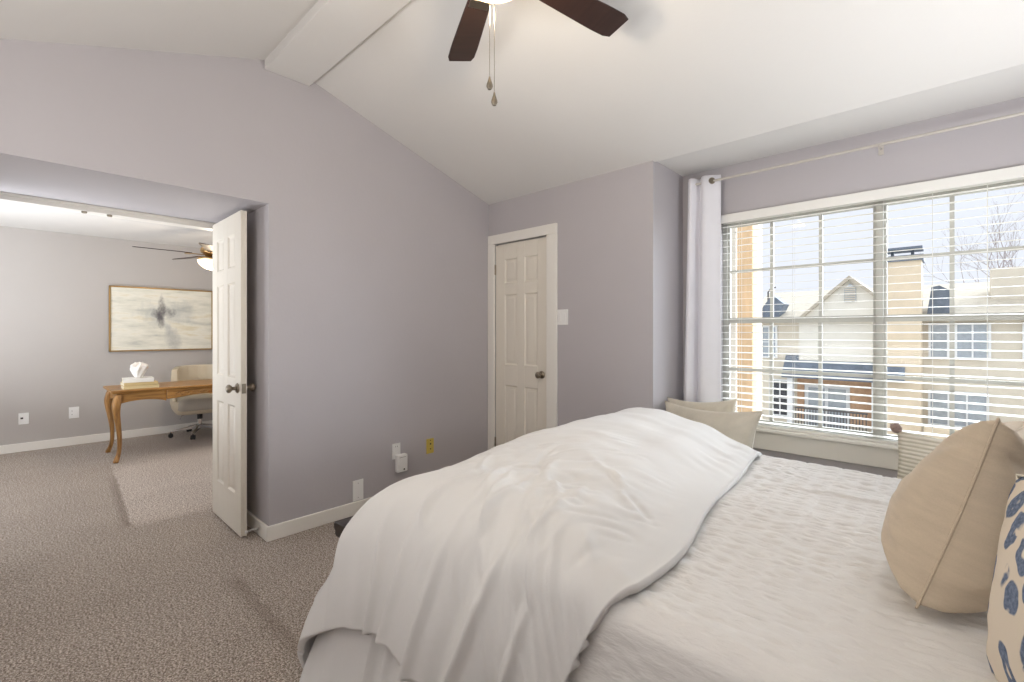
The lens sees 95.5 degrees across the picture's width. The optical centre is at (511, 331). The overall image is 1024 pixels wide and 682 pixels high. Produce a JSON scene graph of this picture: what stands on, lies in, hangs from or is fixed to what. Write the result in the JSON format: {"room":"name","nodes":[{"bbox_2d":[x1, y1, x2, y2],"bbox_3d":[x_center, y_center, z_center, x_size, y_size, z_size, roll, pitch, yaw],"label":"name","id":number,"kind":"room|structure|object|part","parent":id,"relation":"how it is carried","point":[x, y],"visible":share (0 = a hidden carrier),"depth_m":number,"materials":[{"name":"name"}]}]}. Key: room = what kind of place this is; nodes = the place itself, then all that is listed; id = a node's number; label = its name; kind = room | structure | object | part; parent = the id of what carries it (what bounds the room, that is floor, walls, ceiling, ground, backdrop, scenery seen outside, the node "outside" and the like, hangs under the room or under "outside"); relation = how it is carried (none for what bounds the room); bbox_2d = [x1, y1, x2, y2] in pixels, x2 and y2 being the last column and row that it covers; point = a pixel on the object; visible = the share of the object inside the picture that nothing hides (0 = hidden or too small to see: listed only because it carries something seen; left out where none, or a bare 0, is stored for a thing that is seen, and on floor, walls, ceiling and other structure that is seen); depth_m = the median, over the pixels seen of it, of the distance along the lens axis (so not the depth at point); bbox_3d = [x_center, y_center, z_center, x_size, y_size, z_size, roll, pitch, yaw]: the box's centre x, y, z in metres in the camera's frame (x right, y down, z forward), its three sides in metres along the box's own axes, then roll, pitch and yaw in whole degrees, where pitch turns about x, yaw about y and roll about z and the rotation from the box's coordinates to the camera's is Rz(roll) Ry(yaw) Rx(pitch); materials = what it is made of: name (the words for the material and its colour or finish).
{"room":"bedroom","nodes":[
{"label":"bedroom","id":0,"kind":"room"},
{"bbox_2d":[0,202,211,247],"bbox_3d":[-4.058,-1.165,3.830,3.360,0.100,6.410,0,0,43],"label":"ceiling","id":1,"kind":"structure","parent":0,"point":[11,215],"depth_m":4.92,"materials":[{"name":"paint"}]},
{"bbox_2d":[132,231,212,270],"bbox_3d":[-3.148,-0.870,4.830,1.288,0.490,1.232,0,0,43],"label":"ceiling fan","id":2,"kind":"object","parent":1,"relation":"hanging from","point":[206,261],"visible":0.39,"depth_m":4.73,"materials":[{"name":"gold metal"}]},
{"bbox_3d":[-3.418,-0.807,4.553,0.134,0.026,0.460,0,0,43],"label":"blade","id":3,"kind":"part","parent":2,"relation":"part of","materials":[{"name":"brown wood"}]},
{"bbox_3d":[-3.500,-0.807,5.052,0.460,0.026,0.134,0,0,25],"label":"blade","id":4,"kind":"part","parent":2,"relation":"part of","materials":[{"name":"brown wood"}]},
{"bbox_3d":[-3.115,-0.695,4.859,0.291,0.100,0.291,0,0,43],"label":"lamp shade","id":5,"kind":"part","parent":2,"relation":"part of","materials":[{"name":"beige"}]},
{"bbox_3d":[-2.918,-0.807,4.478,0.134,0.026,0.460,0,0,-29],"label":"blade","id":6,"kind":"part","parent":2,"relation":"part of","materials":[{"name":"brown wood"}]},
{"bbox_2d":[0,226,212,445],"bbox_3d":[-5.324,-0.015,5.024,0.120,2.600,6.810,0,0,43],"label":"wall","id":7,"kind":"structure","parent":0,"point":[55,356],"depth_m":5.29,"materials":[{"name":"paint"}]},
{"bbox_2d":[18,413,28,424],"bbox_3d":[-5.255,0.932,5.004,0.007,0.122,0.078,0,0,43],"label":"wall outlet","id":8,"kind":"object","parent":7,"relation":"attached to","point":[23,418],"visible":1,"depth_m":5.00,"materials":[{"name":"white plastic"}]},
{"bbox_2d":[69,407,78,418],"bbox_3d":[-4.983,0.917,5.291,0.010,0.128,0.086,0,0,43],"label":"data plate","id":9,"kind":"object","parent":7,"relation":"attached to","point":[73,411],"visible":1,"depth_m":5.29,"materials":[{"name":"white plastic"}]},
{"bbox_2d":[0,420,212,454],"bbox_3d":[-5.274,1.238,4.977,0.016,0.093,6.410,0,0,43],"label":"baseboard","id":10,"kind":"structure","parent":7,"relation":"attached to","point":[36,445],"depth_m":5.35,"materials":[{"name":"paint"}]},
{"bbox_2d":[109,285,212,351],"bbox_3d":[-4.402,-0.158,5.882,0.045,0.785,1.062,0,0,43],"label":"framed painting","id":11,"kind":"object","parent":7,"relation":"attached to","point":[140,318],"visible":1,"depth_m":5.84,"materials":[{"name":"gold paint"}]},
{"bbox_2d":[0,428,347,681],"bbox_3d":[-2.205,1.345,2.188,8.710,0.120,6.960,0,0,43],"label":"floor","id":12,"kind":"structure","parent":0,"point":[127,570],"depth_m":2.47,"materials":[{"name":"carpet"}]},
{"bbox_2d":[103,379,212,463],"bbox_3d":[-3.605,0.929,5.266,0.670,0.712,1.490,0,0,43],"label":"writing desk","id":13,"kind":"object","parent":12,"relation":"on","point":[115,396],"visible":0.57,"depth_m":4.85,"materials":[{"name":"brown wood"}]},
{"bbox_3d":[-4.286,0.948,4.952,0.087,0.673,0.085,0,0,-43],"label":"leg","id":14,"kind":"part","parent":13,"relation":"part of","materials":[{"name":"brown wood"}]},
{"bbox_3d":[-3.878,0.948,4.567,0.085,0.673,0.087,0,0,40],"label":"leg","id":15,"kind":"part","parent":13,"relation":"part of","materials":[{"name":"brown wood"}]},
{"bbox_2d":[121,384,158,389],"bbox_3d":[-3.824,0.557,4.778,0.215,0.032,0.285,0,0,43],"label":"book","id":16,"kind":"object","parent":13,"relation":"on","point":[155,385],"visible":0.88,"depth_m":4.70,"materials":[{"name":"beige paper"}]},
{"bbox_2d":[121,380,157,386],"bbox_3d":[-3.827,0.525,4.775,0.210,0.032,0.275,0,0,41],"label":"book","id":17,"kind":"object","parent":16,"relation":"on","point":[155,381],"visible":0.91,"depth_m":4.69,"materials":[{"name":"beige paper"}]},
{"bbox_2d":[121,376,153,382],"bbox_3d":[-3.836,0.488,4.766,0.245,0.042,0.190,0,0,-44],"label":"book","id":18,"kind":"object","parent":17,"relation":"on","point":[146,378],"visible":0.99,"depth_m":4.71,"materials":[{"name":"white paper"}]},
{"bbox_2d":[130,362,148,377],"bbox_3d":[-3.835,0.387,4.785,0.161,0.160,0.156,0,0,43],"label":"ornament","id":19,"kind":"object","parent":18,"relation":"on","point":[138,369],"visible":1,"depth_m":4.74,"materials":[{"name":"white ceramic"}]},
{"bbox_3d":[-3.397,0.652,5.070,0.032,0.091,0.600,0,0,43],"label":"drawer","id":20,"kind":"part","parent":13,"relation":"part of","materials":[{"name":"brown wood"}]},
{"bbox_2d":[168,364,212,439],"bbox_3d":[-3.924,0.852,5.824,0.619,0.866,0.632,0,0,-41],"label":"office chair","id":21,"kind":"object","parent":12,"relation":"on","point":[199,404],"visible":0.48,"depth_m":5.71,"materials":[{"name":"leather"}]},
{"bbox_3d":[-4.042,1.187,5.732,0.285,0.072,0.047,0,0,-39],"label":"leg","id":22,"kind":"part","parent":21,"relation":"part of","materials":[{"name":"silver metal"}]},
{"bbox_3d":[-3.989,0.622,5.919,0.585,0.406,0.229,0,0,-41],"label":"backrest","id":23,"kind":"part","parent":21,"relation":"part of","materials":[{"name":"leather"}]},
{"bbox_2d":[176,394,212,411],"bbox_3d":[-3.886,0.871,5.799,0.504,0.138,0.544,0,0,-41],"label":"seat cushion","id":24,"kind":"object","parent":21,"relation":"on","point":[195,402],"depth_m":5.58,"materials":[{"name":"fabric"}]},
{"bbox_3d":[-3.858,1.187,5.681,0.047,0.072,0.285,0,0,-21],"label":"leg","id":25,"kind":"part","parent":21,"relation":"part of","materials":[{"name":"silver metal"}]},
{"bbox_3d":[-3.753,1.187,5.841,0.285,0.072,0.047,0,0,-3],"label":"leg","id":26,"kind":"part","parent":21,"relation":"part of","materials":[{"name":"silver metal"}]},
{"bbox_2d":[334,516,352,537],"bbox_3d":[0.780,0.685,1.615,2.390,1.200,1.750,0,0,43],"label":"bed","id":27,"kind":"object","parent":12,"relation":"on","point":[339,525],"visible":0.02,"depth_m":1.77,"materials":[{"name":"fabric"}]},
{"bbox_2d":[297,407,761,681],"bbox_3d":[0.326,0.851,1.875,2.077,0.881,1.166,0,0,-42],"label":"duvet","id":28,"kind":"object","parent":27,"relation":"on","point":[500,563],"visible":1,"depth_m":1.36,"materials":[{"name":"fabric"}]},
{"bbox_2d":[568,455,997,681],"bbox_3d":[0.822,0.823,1.571,2.003,0.482,1.715,0,0,43],"label":"coverlet","id":29,"kind":"object","parent":27,"relation":"on","point":[788,576],"visible":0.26,"depth_m":1.03,"materials":[{"name":"fabric"}]},
{"bbox_2d":[881,417,1023,612],"bbox_3d":[1.105,0.403,1.118,0.624,0.476,0.291,0,0,-40],"label":"pillow","id":30,"kind":"object","parent":29,"relation":"on","point":[943,521],"visible":0.89,"depth_m":0.96,"materials":[{"name":"fabric"}]},
{"bbox_2d":[986,474,1023,681],"bbox_3d":[0.853,0.399,0.624,0.201,0.471,0.548,0,0,9],"label":"pillow","id":31,"kind":"object","parent":29,"relation":"on","point":[1005,613],"visible":1,"depth_m":0.76,"materials":[{"name":"beige fabric"}]},
{"bbox_3d":[1.745,1.105,2.464,1.960,0.360,0.470,0,0,43],"label":"window bench","id":32,"kind":"object","parent":12,"relation":"on","visible":0},
{"bbox_2d":[667,397,736,411],"bbox_3d":[1.266,0.670,3.107,0.485,0.485,0.160,0,0,36],"label":"pillow","id":33,"kind":"object","parent":32,"relation":"on","point":[729,405],"visible":0.12,"depth_m":3.06,"materials":[{"name":"beige fabric"}]},
{"bbox_2d":[665,401,762,448],"bbox_3d":[1.202,0.685,2.879,0.198,0.475,0.676,0,0,-36],"label":"pillow","id":34,"kind":"object","parent":32,"relation":"on","point":[741,427],"visible":0.34,"depth_m":2.73,"materials":[{"name":"beige fabric"}]},
{"bbox_2d":[890,423,942,478],"bbox_3d":[2.110,0.682,2.230,0.167,0.432,0.477,0,0,-43],"label":"pillow","id":35,"kind":"object","parent":32,"relation":"on","point":[913,448],"visible":0.27,"depth_m":2.31,"materials":[{"name":"beige fabric"}]},
{"bbox_2d":[0,38,488,525],"bbox_3d":[-2.004,-0.220,2.941,0.850,3.010,4.532,0,0,43],"label":"wall","id":36,"kind":"structure","parent":0,"point":[367,262],"depth_m":3.03,"materials":[{"name":"paint"}]},
{"bbox_2d":[0,191,215,230],"bbox_3d":[-2.618,-0.770,2.972,0.112,0.062,1.375,0,0,43],"label":"door frame","id":37,"kind":"structure","parent":36,"relation":"attached to","point":[11,198],"depth_m":2.94,"materials":[{"name":"paint"}]},
{"bbox_2d":[213,210,254,536],"bbox_3d":[-1.896,0.258,3.108,0.626,2.030,0.165,0,0,43],"label":"door","id":38,"kind":"structure","parent":36,"relation":"in","point":[230,387],"depth_m":3.04,"materials":[{"name":"paint"}]},
{"bbox_3d":[-1.747,0.353,2.900,0.064,0.064,0.065,0,0,43],"label":"knob","id":39,"kind":"part","parent":38,"relation":"part of","materials":[{"name":"silver metal"}]},
{"bbox_3d":[-1.669,0.353,2.894,0.002,0.060,0.024,0,0,43],"label":"latch plate","id":40,"kind":"part","parent":38,"relation":"part of","materials":[{"name":"silver metal"}]},
{"bbox_3d":[-1.679,0.353,2.972,0.064,0.064,0.065,0,0,43],"label":"knob","id":41,"kind":"part","parent":38,"relation":"part of","materials":[{"name":"silver metal"}]},
{"bbox_2d":[247,510,267,540],"bbox_3d":[-1.811,1.238,3.145,0.850,0.093,0.016,0,0,43],"label":"baseboard","id":42,"kind":"object","parent":36,"relation":"attached to","point":[253,522],"visible":0.45,"depth_m":2.96,"materials":[{"name":"paint"}]},
{"bbox_2d":[266,497,371,541],"bbox_3d":[-0.852,1.238,3.531,0.016,0.093,1.893,0,0,43],"label":"baseboard","id":43,"kind":"structure","parent":36,"relation":"attached to","point":[273,532],"depth_m":3.04,"materials":[{"name":"paint"}]},
{"bbox_2d":[353,479,362,501],"bbox_3d":[-1.088,1.118,3.287,0.007,0.145,0.082,0,0,43],"label":"blank plate","id":44,"kind":"object","parent":36,"relation":"attached to","point":[358,484],"visible":1,"depth_m":3.28,"materials":[{"name":"white plastic"}]},
{"bbox_2d":[392,443,399,459],"bbox_3d":[-0.874,0.900,3.514,0.007,0.118,0.072,0,0,43],"label":"wall outlet","id":45,"kind":"object","parent":36,"relation":"attached to","point":[395,447],"visible":0.85,"depth_m":3.51,"materials":[{"name":"white plastic"}]},
{"bbox_2d":[395,453,407,472],"bbox_3d":[-0.837,0.989,3.516,0.042,0.132,0.090,0,0,43],"label":"plug","id":46,"kind":"object","parent":36,"relation":"attached to","point":[401,460],"visible":1,"depth_m":3.49,"materials":[{"name":"white plastic"}]},
{"bbox_2d":[426,438,433,453],"bbox_3d":[-0.658,0.917,3.742,0.010,0.120,0.072,0,0,43],"label":"phone jack","id":47,"kind":"object","parent":36,"relation":"attached to","point":[429,442],"visible":1,"depth_m":3.74,"materials":[{"name":"yellow plastic"}]},
{"bbox_2d":[0,0,1023,204],"bbox_3d":[-0.073,-1.311,1.381,4.100,1.008,4.910,0,0,43],"label":"ceiling","id":48,"kind":"structure","parent":0,"point":[687,87],"depth_m":2.42,"materials":[{"name":"paint"}]},
{"bbox_2d":[265,0,410,85],"bbox_3d":[0.073,-1.710,1.536,4.100,0.210,0.275,0,0,43],"label":"beam","id":49,"kind":"structure","parent":48,"relation":"attached to","point":[330,30],"depth_m":2.53,"materials":[{"name":"paint"}]},
{"bbox_2d":[448,0,627,105],"bbox_3d":[-0.030,-1.214,1.679,1.263,0.781,1.280,0,0,43],"label":"ceiling fan","id":50,"kind":"object","parent":49,"relation":"hanging from","point":[597,16],"visible":1,"depth_m":1.99,"materials":[{"name":"brown wood"}]},
{"bbox_3d":[-0.189,-1.352,2.100,0.134,0.028,0.460,0,0,-18],"label":"blade","id":51,"kind":"part","parent":50,"relation":"part of","materials":[{"name":"brown wood"}]},
{"bbox_3d":[-0.117,-1.341,1.848,0.080,0.009,0.165,0,0,-18],"label":"blade arm","id":52,"kind":"part","parent":50,"relation":"part of","materials":[{"name":"silver metal"}]},
{"bbox_3d":[-0.081,-1.090,1.688,0.002,0.370,0.002,0,0,43],"label":"pull chain","id":53,"kind":"part","parent":50,"relation":"part of","materials":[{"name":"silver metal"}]},
{"bbox_3d":[-0.081,-0.903,1.688,0.024,0.048,0.023,0,0,43],"label":"chain pull","id":54,"kind":"part","parent":50,"relation":"part of","materials":[{"name":"silver metal"}]},
{"bbox_3d":[-0.064,-1.062,1.694,0.002,0.425,0.002,0,0,43],"label":"pull chain","id":55,"kind":"part","parent":50,"relation":"part of","materials":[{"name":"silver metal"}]},
{"bbox_3d":[-0.064,-0.848,1.694,0.024,0.048,0.023,0,0,43],"label":"chain pull","id":56,"kind":"part","parent":50,"relation":"part of","materials":[{"name":"silver metal"}]},
{"bbox_3d":[-0.064,-1.266,1.689,0.242,0.048,0.242,0,0,43],"label":"lamp shade","id":57,"kind":"part","parent":50,"relation":"part of","materials":[{"name":"beige glass"}]},
{"bbox_3d":[0.289,-1.352,1.935,0.460,0.028,0.134,0,0,-36],"label":"blade","id":58,"kind":"part","parent":50,"relation":"part of","materials":[{"name":"brown wood"}]},
{"bbox_2d":[489,161,682,436],"bbox_3d":[0.586,0.035,3.908,1.593,2.500,0.628,0,0,43],"label":"wall","id":59,"kind":"structure","parent":0,"point":[620,232],"depth_m":3.38,"materials":[{"name":"paint"}]},
{"bbox_2d":[495,237,545,446],"bbox_3d":[0.060,0.250,3.958,0.610,2.040,0.100,0,0,43],"label":"door","id":60,"kind":"structure","parent":59,"relation":"in","point":[520,267],"depth_m":3.96,"materials":[{"name":"paint"}]},
{"bbox_3d":[0.222,0.350,3.781,0.064,0.064,0.065,0,0,43],"label":"knob","id":61,"kind":"part","parent":60,"relation":"part of","materials":[{"name":"silver metal"}]},
{"bbox_2d":[488,223,557,449],"bbox_3d":[0.092,0.210,3.970,0.784,2.150,0.080,0,0,43],"label":"door frame","id":62,"kind":"structure","parent":59,"relation":"attached to","point":[550,230],"depth_m":3.74,"materials":[{"name":"paint"}]},
{"bbox_2d":[557,309,567,324],"bbox_3d":[0.390,-0.117,3.654,0.120,0.120,0.010,0,0,43],"label":"light switch","id":63,"kind":"object","parent":59,"relation":"attached to","point":[562,315],"visible":1,"depth_m":3.64,"materials":[{"name":"white plastic"}]},
{"bbox_2d":[683,97,1023,477],"bbox_3d":[2.278,0.035,2.642,2.607,2.500,0.150,0,0,43],"label":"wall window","id":64,"kind":"structure","parent":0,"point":[995,145],"depth_m":2.73,"materials":[{"name":"paint"}]},
{"bbox_2d":[695,112,1023,185],"bbox_3d":[2.156,-1.053,2.573,2.350,0.074,0.117,0,0,43],"label":"curtain rod","id":65,"kind":"object","parent":64,"relation":"attached to","point":[880,146],"visible":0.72,"depth_m":2.62,"materials":[{"name":"silver metal"}]},
{"bbox_2d":[684,175,720,401],"bbox_3d":[1.327,0.083,3.296,0.279,2.345,0.091,0,0,43],"label":"curtain","id":66,"kind":"object","parent":65,"relation":"hanging from","point":[702,370],"visible":0.68,"depth_m":3.24,"materials":[{"name":"fabric"}]},
{"bbox_2d":[721,165,1023,444],"bbox_3d":[2.139,-0.091,2.685,1.834,1.457,0.078,0,0,43],"label":"blind","id":67,"kind":"object","parent":64,"relation":"attached to","point":[1015,173],"visible":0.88,"depth_m":2.68,"materials":[{"name":"white plastic"}]},
{"bbox_3d":[2.146,0.630,2.693,1.786,0.014,0.050,0,0,43],"label":"rail","id":68,"kind":"part","parent":67,"relation":"part of","materials":[{"name":"white plastic"}]},
{"bbox_3d":[2.303,-0.070,2.546,0.002,1.400,0.055,0,0,43],"label":"ladder cord","id":69,"kind":"part","parent":67,"relation":"part of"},
{"bbox_3d":[2.455,-0.070,2.402,0.002,1.400,0.055,0,0,43],"label":"ladder cord","id":70,"kind":"part","parent":67,"relation":"part of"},
{"bbox_2d":[723,179,1023,469],"bbox_3d":[2.162,-0.005,2.710,1.850,1.570,0.180,0,0,43],"label":"window","id":71,"kind":"structure","parent":64,"relation":"attached to","point":[855,451],"depth_m":2.77,"materials":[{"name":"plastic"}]},
{"bbox_3d":[1.856,0.270,3.049,0.840,0.701,0.028,0,0,43],"label":"sash","id":72,"kind":"part","parent":71,"relation":"part of","materials":[{"name":"plastic"}]},
{"bbox_3d":[1.867,-0.423,3.060,0.840,0.684,0.028,0,0,43],"label":"sash","id":73,"kind":"part","parent":71,"relation":"part of","materials":[{"name":"plastic"}]},
{"bbox_3d":[2.138,0.650,2.685,1.850,0.024,0.111,0,0,43],"label":"sill","id":74,"kind":"part","parent":71,"relation":"part of","materials":[{"name":"paint"}]},
{"bbox_3d":[2.517,-0.423,2.447,0.874,0.684,0.028,0,0,43],"label":"sash","id":75,"kind":"part","parent":71,"relation":"part of","materials":[{"name":"plastic"}]},
{"bbox_3d":[2.506,0.270,2.437,0.874,0.701,0.028,0,0,43],"label":"sash","id":76,"kind":"part","parent":71,"relation":"part of","materials":[{"name":"plastic"}]},
{"label":"outside","id":77,"kind":"structure","parent":0,"visible":0},
{"bbox_3d":[25.307,4.685,26.855,80.000,0.200,66.200,0,0,43],"label":"ground","id":78,"kind":"structure","parent":77,"visible":0},
{"bbox_2d":[731,224,761,418],"bbox_3d":[1.947,0.585,8.773,4.800,8.000,1.560,0,0,43],"label":"house wing","id":79,"kind":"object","parent":78,"relation":"on","point":[759,232],"visible":0.04,"depth_m":6.60,"materials":[{"name":"paint"}]},
{"bbox_2d":[737,225,756,411],"bbox_3d":[2.364,0.635,4.677,0.145,7.900,0.150,0,0,43],"label":"porch post","id":80,"kind":"object","parent":78,"relation":"on","point":[750,311],"visible":0.21,"depth_m":4.62,"materials":[{"name":"brown wood"}]},
{"bbox_2d":[794,406,867,431],"bbox_3d":[13.186,3.905,19.315,2.540,1.360,0.060,0,0,43],"label":"balcony railing","id":81,"kind":"object","parent":78,"relation":"on","point":[795,407],"visible":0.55,"depth_m":19.19,"materials":[{"name":"grey metal"}]},
{"bbox_3d":[13.186,3.695,19.315,2.540,0.940,0.060,0,0,43],"label":"rail","id":82,"kind":"part","parent":81,"relation":"part of","materials":[{"name":"grey metal"}]},
{"bbox_2d":[762,245,1023,439],"bbox_3d":[19.042,0.675,19.842,17.500,7.820,9.800,0,0,43],"label":"townhouse","id":83,"kind":"structure","parent":78,"relation":"on","point":[863,307],"depth_m":17.82,"materials":[{"name":"beige paint"}]},
{"bbox_3d":[11.973,0.460,21.643,0.540,1.350,0.025,0,0,43],"label":"pane","id":84,"kind":"part","parent":83,"relation":"part of","materials":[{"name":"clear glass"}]},
{"bbox_3d":[12.300,3.010,21.335,0.760,1.550,0.025,0,0,43],"label":"pane","id":85,"kind":"part","parent":83,"relation":"part of","materials":[{"name":"clear glass"}]},
{"bbox_3d":[13.574,3.260,20.055,1.350,1.650,0.050,0,0,43],"label":"door glass","id":86,"kind":"part","parent":83,"relation":"part of","materials":[{"name":"glass"}]},
{"bbox_3d":[13.601,3.270,20.098,1.630,1.930,0.070,0,0,43],"label":"patio door","id":87,"kind":"part","parent":83,"relation":"part of","materials":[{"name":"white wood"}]},
{"bbox_3d":[13.862,0.360,19.777,2.850,2.050,0.200,0,0,43],"label":"wall panel","id":88,"kind":"part","parent":83,"relation":"part of","materials":[{"name":"paint"}]},
{"bbox_2d":[844,284,855,301],"bbox_3d":[14.022,-1.640,19.283,0.400,0.750,0.140,0,0,43],"label":"attic vent","id":89,"kind":"object","parent":83,"relation":"attached to","point":[848,291],"depth_m":19.25,"materials":[{"name":"beige paint"}]},
{"bbox_2d":[887,245,923,255],"bbox_3d":[15.271,-3.075,18.174,1.200,0.320,1.200,0,0,43],"label":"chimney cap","id":90,"kind":"object","parent":83,"relation":"attached to","point":[920,246],"depth_m":17.84,"materials":[{"name":"metal"}]},
{"bbox_3d":[16.205,0.335,17.655,0.450,1.200,0.025,0,0,43],"label":"pane","id":91,"kind":"part","parent":83,"relation":"part of","materials":[{"name":"clear glass"}]},
{"bbox_2d":[924,426,957,439],"bbox_3d":[17.270,4.035,15.191,5.700,1.100,0.600,0,0,43],"label":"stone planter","id":92,"kind":"object","parent":83,"relation":"on","point":[943,431],"depth_m":16.69,"materials":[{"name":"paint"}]},
{"bbox_3d":[16.579,2.885,17.302,1.500,1.200,0.025,0,0,43],"label":"pane","id":93,"kind":"part","parent":83,"relation":"part of","materials":[{"name":"clear glass"}]},
{"bbox_3d":[16.867,0.335,17.031,0.810,1.200,0.025,0,0,43],"label":"pane","id":94,"kind":"part","parent":83,"relation":"part of","materials":[{"name":"clear glass"}]},
{"bbox_2d":[923,191,1023,282],"bbox_3d":[25.645,-1.501,24.804,6.020,12.189,6.529,0,0,12],"label":"bare tree","id":95,"kind":"object","parent":78,"relation":"on","point":[999,236],"visible":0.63,"depth_m":24.61,"materials":[{"name":"grey plant"}]}
]}

